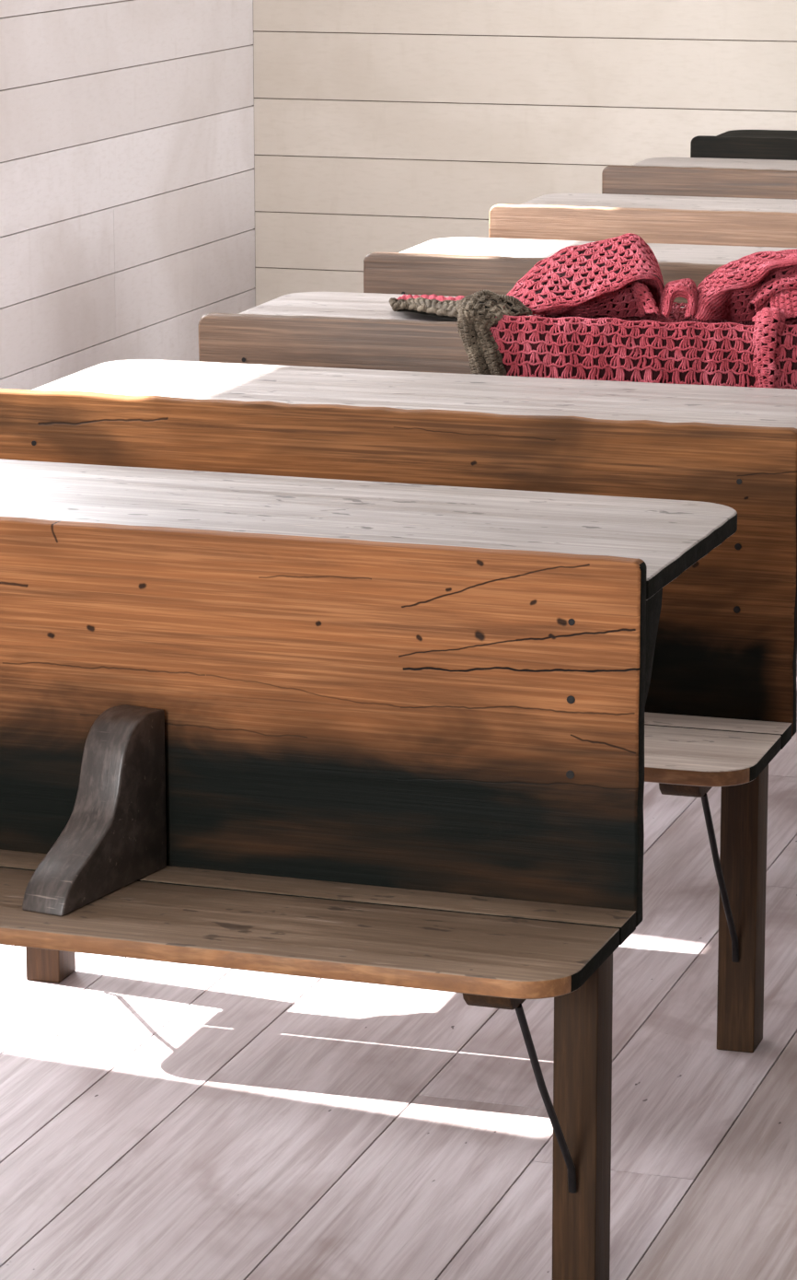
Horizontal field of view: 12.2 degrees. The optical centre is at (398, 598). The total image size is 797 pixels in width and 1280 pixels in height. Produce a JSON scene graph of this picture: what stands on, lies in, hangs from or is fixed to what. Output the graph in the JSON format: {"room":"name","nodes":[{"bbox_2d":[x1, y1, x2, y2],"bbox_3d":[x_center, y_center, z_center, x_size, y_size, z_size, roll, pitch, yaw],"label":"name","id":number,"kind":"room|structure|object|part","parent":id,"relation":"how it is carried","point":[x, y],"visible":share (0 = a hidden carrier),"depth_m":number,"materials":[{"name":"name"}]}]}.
{"room":"classroom","nodes":[
{"label":"classroom","id":0,"kind":"room"},
{"bbox_2d":[0,0,255,389],"bbox_3d":[-2.078,-0.900,4.023,0.120,3.100,10.754,4,13,18],"label":"wall","id":1,"kind":"structure","parent":0,"point":[127,192],"depth_m":8.37,"materials":[{"name":"white wood"}]},
{"bbox_2d":[0,659,796,1279],"bbox_3d":[0.735,0.833,3.461,5.991,0.060,10.954,4,13,18],"label":"floor","id":2,"kind":"structure","parent":0,"point":[159,1120],"depth_m":4.38,"materials":[{"name":"grey wood"}]},
{"bbox_2d":[0,458,737,1279],"bbox_3d":[-0.226,0.290,3.996,1.051,0.779,0.703,4,13,18],"label":"desk","id":3,"kind":"object","parent":2,"relation":"on","point":[392,734],"visible":1,"depth_m":3.79,"materials":[{"name":"orange wood"}]},
{"bbox_3d":[-0.309,0.212,3.792,0.050,0.172,0.200,6,14,27],"label":"armrest","id":4,"kind":"part","parent":3,"relation":"part of","materials":[{"name":"wood"}]},
{"bbox_3d":[-0.309,0.318,3.754,1.049,0.019,0.192,4,13,18],"label":"seat","id":5,"kind":"part","parent":3,"relation":"part of","materials":[{"name":"brown wood"}]},
{"bbox_3d":[-0.254,0.110,3.873,1.051,0.376,0.026,4,13,18],"label":"panel","id":6,"kind":"part","parent":3,"relation":"part of","materials":[{"name":"orange wood"}]},
{"bbox_3d":[0.189,0.517,3.827,0.047,0.404,0.057,4,13,18],"label":"leg","id":7,"kind":"part","parent":3,"relation":"part of","materials":[{"name":"brown wood"}]},
{"bbox_2d":[0,359,796,1052],"bbox_3d":[0.003,0.129,4.739,1.052,0.779,0.703,4,13,17],"label":"desk","id":8,"kind":"object","parent":2,"relation":"on","point":[721,704],"visible":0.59,"depth_m":4.55,"materials":[{"name":"orange wood"}]},
{"bbox_3d":[-0.456,0.297,4.853,0.047,0.404,0.057,4,13,17],"label":"leg","id":9,"kind":"part","parent":8,"relation":"part of","materials":[{"name":"brown wood"}]},
{"bbox_3d":[-0.023,-0.050,4.616,1.052,0.377,0.026,4,13,17],"label":"panel","id":10,"kind":"part","parent":8,"relation":"part of","materials":[{"name":"orange wood"}]},
{"bbox_3d":[-0.074,0.157,4.496,1.049,0.019,0.192,4,13,17],"label":"seat","id":11,"kind":"part","parent":8,"relation":"part of","materials":[{"name":"brown wood"}]},
{"bbox_3d":[0.423,0.355,4.580,0.047,0.404,0.057,4,13,17],"label":"leg","id":12,"kind":"part","parent":8,"relation":"part of","materials":[{"name":"brown wood"}]},
{"bbox_2d":[198,291,776,373],"bbox_3d":[0.240,-0.022,5.439,1.051,0.779,0.703,4,13,16],"label":"desk","id":13,"kind":"object","parent":2,"relation":"on","point":[337,330],"visible":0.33,"depth_m":5.38,"materials":[{"name":"wood"}]},
{"bbox_2d":[388,232,796,389],"bbox_3d":[0.320,-0.405,5.410,0.769,0.229,0.420,4,13,16],"label":"crocheted blanket","id":14,"kind":"object","parent":13,"relation":"on","point":[604,309],"visible":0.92,"depth_m":5.27,"materials":[{"name":"pink fabric"}]},
{"bbox_2d":[363,237,796,303],"bbox_3d":[0.472,-0.176,6.152,1.051,0.779,0.703,4,13,16],"label":"desk","id":15,"kind":"object","parent":2,"relation":"on","point":[443,266],"visible":0.2,"depth_m":6.11,"materials":[{"name":"wood"}]},
{"bbox_3d":[0.448,-0.355,6.029,1.051,0.376,0.026,4,13,16],"label":"panel","id":16,"kind":"part","parent":15,"relation":"part of","materials":[{"name":"brown wood"}]},
{"bbox_2d":[488,193,796,247],"bbox_3d":[0.697,-0.331,6.872,1.051,0.779,0.703,4,13,16],"label":"desk","id":17,"kind":"object","parent":2,"relation":"on","point":[663,219],"visible":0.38,"depth_m":6.80,"materials":[{"name":"wood"}]},
{"bbox_2d":[602,157,796,199],"bbox_3d":[0.944,-0.486,7.585,1.050,0.779,0.703,4,13,16],"label":"desk","id":18,"kind":"object","parent":2,"relation":"on","point":[702,177],"visible":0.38,"depth_m":7.52,"materials":[{"name":"wood"}]},
{"bbox_2d":[690,129,796,160],"bbox_3d":[1.173,-0.626,8.233,1.051,0.779,0.703,4,13,16],"label":"desk","id":19,"kind":"object","parent":2,"relation":"on","point":[780,145],"visible":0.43,"depth_m":8.19,"materials":[{"name":"wood"}]},
{"bbox_2d":[251,0,796,306],"bbox_3d":[2.415,-1.803,8.181,6.031,3.100,0.120,4,13,18],"label":"wall","id":20,"kind":"structure","parent":0,"point":[380,125],"depth_m":9.00,"materials":[{"name":"beige wood"}]}
]}

